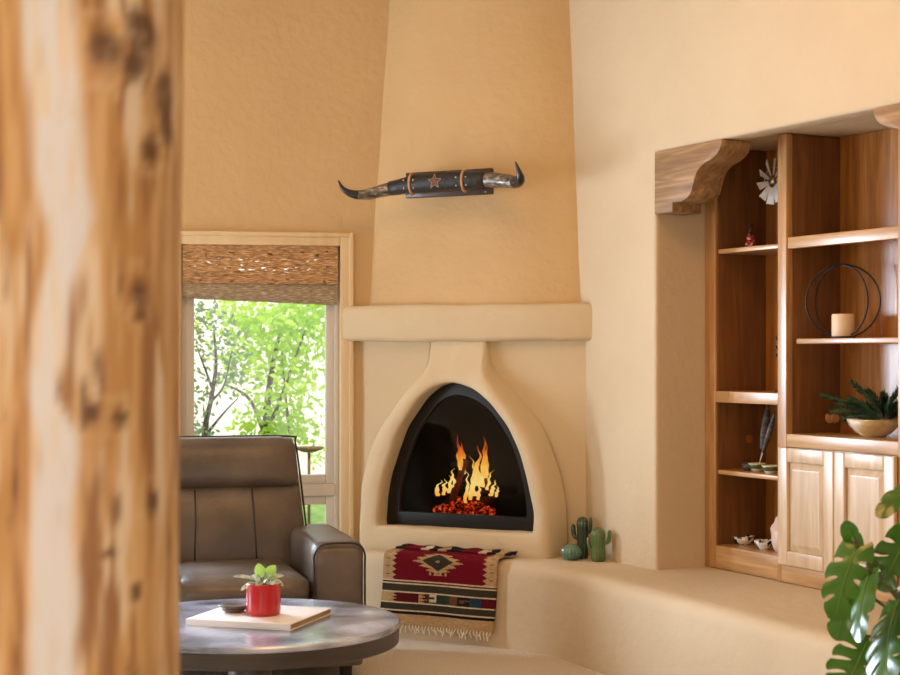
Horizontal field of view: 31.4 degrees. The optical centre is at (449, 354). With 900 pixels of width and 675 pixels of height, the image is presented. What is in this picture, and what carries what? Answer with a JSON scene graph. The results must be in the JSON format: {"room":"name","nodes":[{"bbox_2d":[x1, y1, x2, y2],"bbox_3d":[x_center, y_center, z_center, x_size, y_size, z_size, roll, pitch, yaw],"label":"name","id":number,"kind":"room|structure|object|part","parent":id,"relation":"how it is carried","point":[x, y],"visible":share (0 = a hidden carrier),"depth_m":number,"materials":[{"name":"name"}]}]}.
{"room":"traditional dwelling","nodes":[
{"label":"traditional dwelling","id":0,"kind":"room"},
{"bbox_2d":[194,259,324,473],"bbox_3d":[-2.000,-0.100,16.150,24.000,3.100,0.300,0,0,0],"label":"sky","id":1,"kind":"structure","parent":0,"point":[225,402],"depth_m":16.00,"materials":[{"name":"white"}]},
{"bbox_2d":[181,0,389,541],"bbox_3d":[-2.573,-0.500,7.779,6.120,3.700,0.201,0,0,-10],"label":"wall","id":2,"kind":"structure","parent":0,"point":[283,99],"depth_m":7.99,"materials":[{"name":"beige paint"}]},
{"bbox_2d":[180,231,353,537],"bbox_3d":[-0.950,0.292,8.019,0.919,1.808,0.170,0,0,-10],"label":"window","id":3,"kind":"structure","parent":2,"relation":"in","point":[318,489],"depth_m":8.02,"materials":[{"name":"beige wood"}]},
{"bbox_3d":[-0.956,0.060,8.053,0.747,1.180,0.060,0,0,-10],"label":"sash","id":4,"kind":"part","parent":3,"relation":"part of","materials":[{"name":"beige plastic"}]},
{"bbox_2d":[183,244,337,304],"bbox_3d":[-0.942,-0.399,7.971,0.769,0.296,0.048,0,0,-10],"label":"blind","id":5,"kind":"object","parent":3,"relation":"attached to","point":[206,281],"visible":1,"depth_m":7.95,"materials":[{"name":"brown wicker"}]},
{"bbox_3d":[-0.944,-0.533,7.979,0.769,0.026,0.030,0,0,-10],"label":"head rail","id":6,"kind":"part","parent":5,"relation":"part of","materials":[{"name":"brown wicker"}]},
{"bbox_3d":[-0.956,0.680,8.056,0.747,0.060,0.095,0,0,-10],"label":"meeting rail","id":7,"kind":"part","parent":3,"relation":"part of","materials":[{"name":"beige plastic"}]},
{"bbox_3d":[-0.956,0.910,8.053,0.747,0.400,0.060,0,0,-10],"label":"sash","id":8,"kind":"part","parent":3,"relation":"part of","materials":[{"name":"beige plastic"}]},
{"bbox_2d":[180,638,603,674],"bbox_3d":[0.500,1.450,2.650,15.000,0.200,13.700,0,0,0],"label":"floor","id":9,"kind":"structure","parent":0,"point":[409,656],"depth_m":6.98,"materials":[{"name":"carpet"}]},
{"bbox_2d":[0,0,183,674],"bbox_3d":[-0.506,-0.500,2.150,0.310,3.700,0.296,0,0,3],"label":"log post","id":10,"kind":"object","parent":9,"relation":"on","point":[92,91],"visible":1,"depth_m":2.01,"materials":[{"name":"brown wood"}]},
{"bbox_2d":[179,435,365,674],"bbox_3d":[-0.958,0.858,6.944,1.024,0.984,0.965,0,0,-15],"label":"leather armchair","id":11,"kind":"object","parent":9,"relation":"on","point":[240,503],"visible":0.38,"depth_m":7.09,"materials":[{"name":"brown leather"}]},
{"bbox_3d":[-1.026,0.785,7.197,0.745,0.410,0.279,0,0,-15],"label":"backrest","id":12,"kind":"part","parent":11,"relation":"part of","materials":[{"name":"brown leather"}]},
{"bbox_2d":[179,559,309,601],"bbox_3d":[-0.920,0.974,6.801,0.566,0.159,0.670,0,0,-15],"label":"seat cushion","id":13,"kind":"object","parent":11,"relation":"on","point":[199,579],"depth_m":6.57,"materials":[{"name":"brown leather"}]},
{"bbox_3d":[-0.562,1.039,7.011,0.224,0.534,0.818,0,0,-15],"label":"armrest","id":14,"kind":"part","parent":11,"relation":"part of","materials":[{"name":"brown leather"}]},
{"bbox_2d":[179,598,400,674],"bbox_3d":[-0.700,1.140,5.600,1.054,0.420,1.054,0,0,0],"label":"coffee table","id":15,"kind":"object","parent":9,"relation":"on","point":[353,631],"visible":0.53,"depth_m":5.27,"materials":[{"name":"grey metal"}]},
{"bbox_2d":[186,605,331,630],"bbox_3d":[-0.667,0.919,5.627,0.390,0.022,0.372,0,0,18],"label":"book","id":16,"kind":"object","parent":15,"relation":"on","point":[290,618],"visible":0.87,"depth_m":5.51,"materials":[{"name":"beige paper"}]},
{"bbox_2d":[222,608,245,612],"bbox_3d":[-0.764,0.901,5.660,0.084,0.013,0.084,0,0,0],"label":"coaster","id":17,"kind":"object","parent":16,"relation":"on","point":[225,610],"visible":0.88,"depth_m":5.63,"materials":[{"name":"brown wood"}]},
{"bbox_2d":[218,602,245,609],"bbox_3d":[-0.764,0.888,5.660,0.110,0.013,0.110,0,0,0],"label":"shallow dish","id":18,"kind":"object","parent":17,"relation":"on","point":[228,605],"visible":0.91,"depth_m":5.67,"materials":[{"name":"ceramic"}]},
{"bbox_2d":[233,563,283,616],"bbox_3d":[-0.671,0.818,5.600,0.178,0.180,0.122,0,0,0],"label":"potted plant","id":19,"kind":"object","parent":16,"relation":"on","point":[263,598],"visible":1,"depth_m":5.56,"materials":[{"name":"green plant"}]},
{"bbox_3d":[-0.653,0.853,5.600,0.122,0.110,0.122,0,0,0],"label":"pot","id":20,"kind":"part","parent":19,"relation":"part of","materials":[{"name":"red ceramic"}]},
{"bbox_2d":[363,548,899,674],"bbox_3d":[1.345,1.150,5.685,1.591,0.400,7.326,0,0,-34],"label":"bench","id":21,"kind":"object","parent":9,"relation":"on","point":[608,617],"visible":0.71,"depth_m":6.58,"materials":[{"name":"beige paint"}]},
{"bbox_2d":[380,543,517,640],"bbox_3d":[-0.022,1.116,7.562,0.664,0.404,0.196,0,0,28],"label":"blanket","id":22,"kind":"object","parent":21,"relation":"on","point":[454,588],"visible":0.93,"depth_m":7.50,"materials":[{"name":"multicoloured fabric"}]},
{"bbox_2d":[342,0,591,558],"bbox_3d":[0.096,-0.650,7.827,1.324,3.405,0.372,0,0,27],"label":"fireplace","id":23,"kind":"object","parent":21,"relation":"on","point":[473,332],"visible":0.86,"depth_m":7.75,"materials":[{"name":"beige paint"}]},
{"bbox_2d":[338,162,524,199],"bbox_3d":[-0.072,-0.820,7.610,1.009,0.132,0.231,0,0,27],"label":"mounted horns","id":24,"kind":"object","parent":23,"relation":"attached to","point":[465,182],"visible":1,"depth_m":7.61},
{"bbox_3d":[0.065,0.484,7.767,0.857,0.724,0.026,0,0,27],"label":"door frame","id":25,"kind":"part","parent":23,"relation":"part of","materials":[{"name":"black metal"}]},
{"bbox_2d":[432,496,495,514],"bbox_3d":[0.070,0.745,7.915,0.337,0.096,0.183,0,0,27],"label":"embers","id":26,"kind":"object","parent":23,"relation":"in","point":[472,507],"visible":0.94,"depth_m":7.87},
{"bbox_2d":[433,485,462,498],"bbox_3d":[-0.010,0.681,7.981,0.152,0.074,0.033,0,0,16],"label":"log","id":27,"kind":"object","parent":26,"relation":"on","point":[461,487],"visible":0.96,"depth_m":7.98,"materials":[{"name":"brown wood"}]},
{"bbox_2d":[449,459,468,500],"bbox_3d":[0.044,0.618,7.920,0.106,0.210,0.037,0,0,-15],"label":"log","id":28,"kind":"object","parent":26,"relation":"on","point":[454,491],"visible":1,"depth_m":7.91,"materials":[{"name":"brown wood"}]},
{"bbox_2d":[435,451,498,502],"bbox_3d":[0.093,0.556,7.899,0.369,0.341,0.119,0,0,27],"label":"fire","id":29,"kind":"object","parent":26,"relation":"on","point":[477,479],"visible":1,"depth_m":7.88,"materials":[{"name":"orange"}]},
{"bbox_2d":[446,496,495,503],"bbox_3d":[0.104,0.722,7.963,0.259,0.046,0.041,0,0,23],"label":"log","id":30,"kind":"object","parent":26,"relation":"on","point":[487,499],"visible":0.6,"depth_m":7.92,"materials":[{"name":"brown wood"}]},
{"bbox_2d":[479,464,497,490],"bbox_3d":[0.182,0.614,7.924,0.136,0.142,0.034,0,0,36],"label":"log","id":31,"kind":"object","parent":30,"relation":"on","point":[485,479],"visible":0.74,"depth_m":7.90,"materials":[{"name":"brown wood"}]},
{"bbox_2d":[475,486,495,495],"bbox_3d":[0.170,0.666,7.845,0.128,0.047,0.029,0,0,23],"label":"log","id":32,"kind":"object","parent":26,"relation":"on","point":[483,490],"visible":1,"depth_m":7.84,"materials":[{"name":"brown wood"}]},
{"bbox_2d":[561,544,581,560],"bbox_3d":[0.563,0.912,7.410,0.096,0.075,0.096,0,0,0],"label":"cactus","id":33,"kind":"object","parent":21,"relation":"on","point":[571,552],"visible":1,"depth_m":7.38,"materials":[{"name":"green ceramic"}]},
{"bbox_2d":[571,517,592,558],"bbox_3d":[0.615,0.853,7.471,0.104,0.195,0.052,0,0,20],"label":"cactus","id":34,"kind":"object","parent":21,"relation":"on","point":[583,531],"visible":0.93,"depth_m":7.45,"materials":[{"name":"green ceramic"}]},
{"bbox_3d":[0.587,0.827,7.481,0.045,0.074,0.023,0,0,20],"label":"arm","id":35,"kind":"part","parent":34,"relation":"part of","materials":[{"name":"green ceramic"}]},
{"bbox_3d":[0.618,0.853,7.470,0.052,0.195,0.052,0,0,20],"label":"stem","id":36,"kind":"part","parent":34,"relation":"part of","materials":[{"name":"green ceramic"}]},
{"bbox_3d":[0.646,0.796,7.460,0.038,0.082,0.017,0,0,20],"label":"arm","id":37,"kind":"part","parent":34,"relation":"part of","materials":[{"name":"green ceramic"}]},
{"bbox_2d":[587,527,611,561],"bbox_3d":[0.686,0.871,7.359,0.116,0.158,0.065,0,0,15],"label":"cactus","id":38,"kind":"object","parent":21,"relation":"on","point":[597,546],"visible":1,"depth_m":7.34,"materials":[{"name":"green ceramic"}]},
{"bbox_3d":[0.649,0.871,7.369,0.040,0.062,0.017,0,0,15],"label":"arm","id":39,"kind":"part","parent":38,"relation":"part of","materials":[{"name":"green ceramic"}]},
{"bbox_3d":[0.682,0.871,7.360,0.065,0.158,0.065,0,0,15],"label":"stem","id":40,"kind":"part","parent":38,"relation":"part of","materials":[{"name":"green ceramic"}]},
{"bbox_3d":[0.720,0.838,7.350,0.046,0.070,0.019,0,0,15],"label":"arm","id":41,"kind":"part","parent":38,"relation":"part of","materials":[{"name":"green ceramic"}]},
{"bbox_2d":[705,128,899,601],"bbox_3d":[1.690,0.011,6.402,0.324,1.871,1.894,0,0,-27],"label":"bookcase","id":42,"kind":"object","parent":21,"relation":"on","point":[839,198],"visible":0.8,"depth_m":6.74,"materials":[{"name":"brown wood"}]},
{"bbox_3d":[1.298,0.011,7.206,0.274,1.868,0.050,0,0,-27],"label":"panel","id":43,"kind":"part","parent":42,"relation":"part of","materials":[{"name":"brown wood"}]},
{"bbox_2d":[732,535,755,544],"bbox_3d":[1.314,0.827,7.150,0.104,0.036,0.104,0,0,-27],"label":"bowl","id":44,"kind":"object","parent":42,"relation":"on","point":[747,539],"visible":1,"depth_m":7.12,"materials":[{"name":"white ceramic"}]},
{"bbox_2d":[742,462,750,470],"bbox_3d":[1.311,0.492,7.066,0.044,0.038,0.052,0,0,-27],"label":"pebble","id":45,"kind":"object","parent":42,"relation":"on","point":[745,467],"visible":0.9,"depth_m":7.05,"materials":[{"name":"stone"}]},
{"bbox_3d":[1.293,0.185,6.924,0.026,0.050,0.450,0,0,-27],"label":"shelf rail","id":46,"kind":"part","parent":42,"relation":"part of","materials":[{"name":"brown wood"}]},
{"bbox_3d":[1.292,0.896,6.923,0.020,0.102,0.450,0,0,-27],"label":"board","id":47,"kind":"part","parent":42,"relation":"part of","materials":[{"name":"brown wood"}]},
{"bbox_3d":[1.414,-0.460,6.985,0.266,0.020,0.450,0,0,-27],"label":"shelf","id":48,"kind":"part","parent":42,"relation":"part of","materials":[{"name":"brown wood"}]},
{"bbox_3d":[1.413,0.520,6.985,0.268,0.020,0.450,0,0,-27],"label":"shelf","id":49,"kind":"part","parent":42,"relation":"part of","materials":[{"name":"brown wood"}]},
{"bbox_3d":[1.418,0.854,6.987,0.256,0.018,0.450,0,0,-27],"label":"shelf","id":50,"kind":"part","parent":42,"relation":"part of","materials":[{"name":"brown wood"}]},
{"bbox_2d":[745,224,755,246],"bbox_3d":[1.332,-0.526,7.092,0.052,0.113,0.052,0,0,-27],"label":"gourd","id":51,"kind":"object","parent":42,"relation":"on","point":[750,237],"visible":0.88,"depth_m":7.08,"materials":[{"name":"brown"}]},
{"bbox_2d":[748,462,765,471],"bbox_3d":[1.347,0.492,7.018,0.080,0.036,0.080,0,0,-27],"label":"bowl","id":52,"kind":"object","parent":42,"relation":"on","point":[754,466],"visible":0.82,"depth_m":6.99,"materials":[{"name":"beige ceramic"}]},
{"bbox_2d":[760,405,769,461],"bbox_3d":[1.375,0.342,6.988,0.049,0.250,0.016,0,0,-11],"label":"feather","id":53,"kind":"object","parent":52,"relation":"in","point":[766,418],"visible":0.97,"depth_m":6.99,"materials":[{"name":"grey"}]},
{"bbox_3d":[1.418,0.168,6.987,0.256,0.015,0.450,0,0,-27],"label":"shelf","id":54,"kind":"part","parent":42,"relation":"part of","materials":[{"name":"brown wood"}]},
{"bbox_2d":[754,539,771,549],"bbox_3d":[1.366,0.825,6.959,0.088,0.040,0.088,0,0,-27],"label":"bowl","id":55,"kind":"object","parent":42,"relation":"on","point":[762,544],"visible":0.94,"depth_m":6.93,"materials":[{"name":"white ceramic"}]},
{"bbox_2d":[759,412,774,463],"bbox_3d":[1.370,0.359,6.922,0.075,0.230,0.011,0,0,28],"label":"feather","id":56,"kind":"object","parent":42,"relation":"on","point":[771,424],"visible":1,"depth_m":6.92,"materials":[{"name":"grey"}]},
{"bbox_2d":[757,158,777,243],"bbox_3d":[1.421,-0.663,6.951,0.072,0.385,0.202,0,0,-27],"label":"ornament","id":57,"kind":"object","parent":42,"relation":"on","point":[772,193],"visible":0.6,"depth_m":6.95,"materials":[{"name":"metal"}]},
{"bbox_3d":[1.370,-0.741,6.997,0.019,0.033,0.074,0,0,-27],"label":"blade","id":58,"kind":"part","parent":57,"relation":"part of","materials":[{"name":"metal"}]},
{"bbox_3d":[1.373,-0.788,6.992,0.019,0.054,0.074,0,0,-27],"label":"blade","id":59,"kind":"part","parent":57,"relation":"part of","materials":[{"name":"metal"}]},
{"bbox_3d":[1.378,-0.706,6.985,0.017,0.067,0.069,0,0,-31],"label":"blade","id":60,"kind":"part","parent":57,"relation":"part of","materials":[{"name":"metal"}]},
{"bbox_3d":[1.383,-0.814,6.968,0.016,0.075,0.054,0,0,-20],"label":"blade","id":61,"kind":"part","parent":57,"relation":"part of","materials":[{"name":"metal"}]},
{"bbox_3d":[1.390,-0.690,6.953,0.038,0.075,0.008,0,0,36],"label":"blade","id":62,"kind":"part","parent":57,"relation":"part of","materials":[{"name":"metal"}]},
{"bbox_3d":[1.413,-0.695,6.910,0.016,0.075,0.054,0,0,-33],"label":"blade","id":63,"kind":"part","parent":57,"relation":"part of","materials":[{"name":"metal"}]},
{"bbox_2d":[761,465,777,473],"bbox_3d":[1.379,0.492,6.876,0.084,0.036,0.084,0,0,-27],"label":"bowl","id":64,"kind":"object","parent":42,"relation":"on","point":[768,469],"visible":0.89,"depth_m":6.85,"materials":[{"name":"beige ceramic"}]},
{"bbox_2d":[770,516,777,551],"bbox_3d":[1.417,0.766,6.859,0.065,0.157,0.108,0,0,-27],"label":"vase","id":65,"kind":"object","parent":42,"relation":"on","point":[774,527],"visible":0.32,"depth_m":6.85,"materials":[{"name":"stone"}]},
{"bbox_2d":[774,336,777,391],"bbox_3d":[1.421,0.029,6.871,0.056,0.262,0.056,0,0,18],"label":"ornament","id":66,"kind":"object","parent":42,"relation":"on","point":[776,336],"visible":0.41,"depth_m":6.89,"materials":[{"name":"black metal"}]},
{"bbox_3d":[1.455,0.628,6.530,0.015,0.372,0.231,0,0,-27],"label":"raised panel","id":67,"kind":"part","parent":42,"relation":"part of","materials":[{"name":"brown wood"}]},
{"bbox_3d":[1.455,0.628,6.530,0.020,0.488,0.347,0,0,-27],"label":"door","id":68,"kind":"part","parent":42,"relation":"part of","materials":[{"name":"brown wood"}]},
{"bbox_3d":[1.533,0.011,6.760,0.256,1.868,0.049,0,0,-27],"label":"panel","id":69,"kind":"part","parent":42,"relation":"part of","materials":[{"name":"brown wood"}]},
{"bbox_3d":[1.829,0.011,6.472,0.012,1.869,1.880,0,0,-27],"label":"panel","id":70,"kind":"part","parent":42,"relation":"part of","materials":[{"name":"brown wood"}]},
{"bbox_3d":[1.554,0.355,6.368,0.006,0.054,0.670,0,0,-27],"label":"rail","id":71,"kind":"part","parent":42,"relation":"part of","materials":[{"name":"brown wood"}]},
{"bbox_2d":[805,264,880,337],"bbox_3d":[1.607,-0.221,6.566,0.300,0.307,0.106,0,0,41],"label":"candle holder","id":72,"kind":"object","parent":42,"relation":"on","point":[827,333],"visible":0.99,"depth_m":6.54,"materials":[{"name":"black metal"}]},
{"bbox_2d":[831,314,854,335],"bbox_3d":[1.611,-0.126,6.561,0.092,0.098,0.092,0,0,-27],"label":"pillar candle","id":73,"kind":"object","parent":72,"relation":"in","point":[841,324],"visible":0.99,"depth_m":6.52,"materials":[{"name":"beige wax"}]},
{"bbox_3d":[1.611,-0.074,6.561,0.100,0.005,0.100,0,0,-42],"label":"candle plate","id":74,"kind":"part","parent":72,"relation":"part of","materials":[{"name":"black metal"}]},
{"bbox_3d":[1.568,-0.466,6.375,0.030,0.048,0.662,0,0,-27],"label":"shelf rail","id":75,"kind":"part","parent":42,"relation":"part of","materials":[{"name":"brown wood"}]},
{"bbox_3d":[1.699,-0.057,6.424,0.264,0.022,0.632,0,0,-27],"label":"shelf","id":76,"kind":"part","parent":42,"relation":"part of","materials":[{"name":"brown wood"}]},
{"bbox_2d":[798,432,897,440],"bbox_3d":[1.683,0.346,6.433,0.284,0.037,0.662,0,0,-27],"label":"countertop","id":77,"kind":"structure","parent":42,"relation":"on","point":[836,434],"depth_m":6.52,"materials":[{"name":"brown wood"}]},
{"bbox_3d":[1.613,0.628,6.217,0.020,0.488,0.343,0,0,-27],"label":"door","id":78,"kind":"part","parent":42,"relation":"part of","materials":[{"name":"brown wood"}]},
{"bbox_3d":[1.613,0.628,6.217,0.015,0.372,0.227,0,0,-27],"label":"raised panel","id":79,"kind":"part","parent":42,"relation":"part of","materials":[{"name":"brown wood"}]},
{"bbox_2d":[846,418,897,437],"bbox_3d":[1.697,0.292,6.403,0.205,0.072,0.205,0,0,-5],"label":"bowl","id":80,"kind":"object","parent":42,"relation":"on","point":[874,428],"visible":0.91,"depth_m":6.33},
{"bbox_2d":[820,392,878,419],"bbox_3d":[1.631,0.214,6.529,0.048,0.129,0.364,0,0,-27],"label":"sprig","id":81,"kind":"object","parent":80,"relation":"in","point":[827,397],"visible":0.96,"depth_m":6.58,"materials":[{"name":"green plant"}]},
{"bbox_2d":[833,401,869,416],"bbox_3d":[1.642,0.226,6.474,0.205,0.092,0.047,0,0,44],"label":"sprig","id":82,"kind":"object","parent":80,"relation":"in","point":[847,405],"visible":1,"depth_m":6.48,"materials":[{"name":"green plant"}]},
{"bbox_2d":[827,407,880,419],"bbox_3d":[1.647,0.236,6.519,0.051,0.062,0.307,0,0,-27],"label":"sprig","id":83,"kind":"object","parent":80,"relation":"in","point":[835,411],"visible":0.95,"depth_m":6.56,"materials":[{"name":"green plant"}]},
{"bbox_2d":[840,412,877,421],"bbox_3d":[1.665,0.251,6.493,0.050,0.058,0.252,0,0,-25],"label":"sprig","id":84,"kind":"object","parent":80,"relation":"in","point":[844,419],"visible":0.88,"depth_m":6.52,"materials":[{"name":"green plant"}]},
{"bbox_2d":[847,395,880,419],"bbox_3d":[1.661,0.217,6.422,0.051,0.115,0.162,0,0,-37],"label":"sprig","id":85,"kind":"object","parent":80,"relation":"in","point":[859,403],"visible":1,"depth_m":6.41,"materials":[{"name":"green plant"}]},
{"bbox_2d":[848,379,882,418],"bbox_3d":[1.662,0.172,6.408,0.052,0.164,0.172,0,0,-39],"label":"sprig","id":86,"kind":"object","parent":80,"relation":"in","point":[860,390],"visible":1,"depth_m":6.39,"materials":[{"name":"green plant"}]},
{"bbox_2d":[866,387,884,417],"bbox_3d":[1.704,0.192,6.430,0.050,0.133,0.131,0,0,-27],"label":"sprig","id":87,"kind":"object","parent":80,"relation":"in","point":[870,390],"visible":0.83,"depth_m":6.42,"materials":[{"name":"green plant"}]},
{"bbox_2d":[866,400,884,419],"bbox_3d":[1.694,0.227,6.431,0.052,0.086,0.184,0,0,-19],"label":"sprig","id":88,"kind":"object","parent":80,"relation":"in","point":[878,414],"visible":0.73,"depth_m":6.36,"materials":[{"name":"green plant"}]},
{"bbox_2d":[879,388,889,413],"bbox_3d":[1.716,0.197,6.333,0.053,0.132,0.096,0,0,23],"label":"sprig","id":89,"kind":"object","parent":80,"relation":"in","point":[884,396],"visible":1,"depth_m":6.33,"materials":[{"name":"green plant"}]},
{"bbox_2d":[884,386,897,419],"bbox_3d":[1.753,0.181,6.302,0.089,0.159,0.047,0,0,25],"label":"sprig","id":90,"kind":"object","parent":80,"relation":"in","point":[894,395],"visible":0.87,"depth_m":6.30,"materials":[{"name":"green plant"}]},
{"bbox_2d":[885,400,897,414],"bbox_3d":[1.748,0.210,6.260,0.049,0.102,0.175,0,0,-12],"label":"sprig","id":91,"kind":"object","parent":80,"relation":"in","point":[896,401],"visible":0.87,"depth_m":6.28,"materials":[{"name":"green plant"}]},
{"bbox_2d":[885,403,897,419],"bbox_3d":[1.760,0.205,6.230,0.051,0.142,0.189,0,0,-27],"label":"sprig","id":92,"kind":"object","parent":80,"relation":"in","point":[892,412],"visible":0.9,"depth_m":6.28,"materials":[{"name":"green plant"}]},
{"bbox_2d":[821,484,899,674],"bbox_3d":[1.196,0.833,4.198,0.636,1.035,0.346,0,0,-45],"label":"monstera plant","id":93,"kind":"object","parent":9,"relation":"on","point":[847,611],"visible":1,"depth_m":4.14,"materials":[{"name":"green plant"}]},
{"bbox_2d":[659,203,704,569],"bbox_3d":[1.157,0.062,7.264,0.578,1.976,0.121,0,0,-27],"label":"wall","id":94,"kind":"structure","parent":0,"point":[681,237],"depth_m":7.14,"materials":[{"name":"paint"}]},
{"bbox_2d":[569,0,899,569],"bbox_3d":[3.260,-0.500,2.546,0.122,3.700,12.800,0,0,-27],"label":"wall","id":95,"kind":"structure","parent":0,"point":[649,77],"depth_m":7.11,"materials":[{"name":"paint"}]},
{"bbox_2d":[655,139,750,214],"bbox_3d":[1.083,-0.758,6.882,0.154,0.275,0.490,0,0,-27],"label":"carved corbel","id":96,"kind":"object","parent":95,"relation":"attached to","point":[687,178],"visible":1,"depth_m":6.86,"materials":[{"name":"brown wood"}]},
{"bbox_2d":[740,114,890,150],"bbox_3d":[1.665,-0.976,6.389,0.500,0.100,2.100,0,0,-27],"label":"niche","id":97,"kind":"object","parent":95,"relation":"attached to","point":[865,124],"visible":0.12,"depth_m":6.60,"materials":[{"name":"paint"}]},
{"bbox_2d":[874,104,899,129],"bbox_3d":[1.717,-0.758,5.628,0.154,0.275,0.490,0,0,-27],"label":"carved corbel","id":98,"kind":"object","parent":95,"relation":"attached to","point":[889,116],"visible":1,"depth_m":5.74,"materials":[{"name":"brown wood"}]},
{"label":"outside","id":99,"kind":"structure","parent":0,"visible":0},
{"bbox_2d":[302,504,324,523],"bbox_3d":[-2.000,1.575,19.300,24.000,0.250,21.400,0,0,0],"label":"ground","id":100,"kind":"structure","parent":99,"point":[317,512],"depth_m":14.54,"materials":[{"name":"green plant"}]},
{"bbox_2d":[194,300,262,435],"bbox_3d":[-1.615,0.457,10.987,0.646,1.990,0.641,0,0,0],"label":"tree","id":101,"kind":"object","parent":100,"relation":"on","point":[204,430],"visible":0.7,"depth_m":10.99,"materials":[{"name":"green plant"}]},
{"bbox_2d":[195,269,324,449],"bbox_3d":[-1.358,0.364,12.150,1.205,2.173,1.189,0,0,0],"label":"tree","id":102,"kind":"object","parent":100,"relation":"on","point":[283,322],"visible":0.7,"depth_m":12.06,"materials":[{"name":"green plant"}]},
{"bbox_2d":[297,446,323,523],"bbox_3d":[-1.110,1.087,12.600,0.250,0.726,0.250,0,0,0],"label":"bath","id":103,"kind":"object","parent":100,"relation":"on","point":[300,448],"visible":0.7,"depth_m":12.59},
{"bbox_3d":[-1.110,1.107,12.600,0.023,0.686,0.024,0,0,0],"label":"stem","id":104,"kind":"part","parent":103,"relation":"part of","materials":[{"name":"metal"}]},
{"bbox_2d":[297,446,323,452],"bbox_3d":[-1.110,0.747,12.600,0.250,0.045,0.250,0,0,0],"label":"basin","id":105,"kind":"object","parent":103,"relation":"in","point":[300,448],"depth_m":12.54,"materials":[{"name":"metal"}]},
{"bbox_2d":[301,414,324,470],"bbox_3d":[-1.050,0.977,13.999,0.536,0.949,0.536,0,0,0],"label":"tree","id":106,"kind":"object","parent":100,"relation":"on","point":[303,443],"visible":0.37,"depth_m":13.97,"materials":[{"name":"green plant"}]}
]}

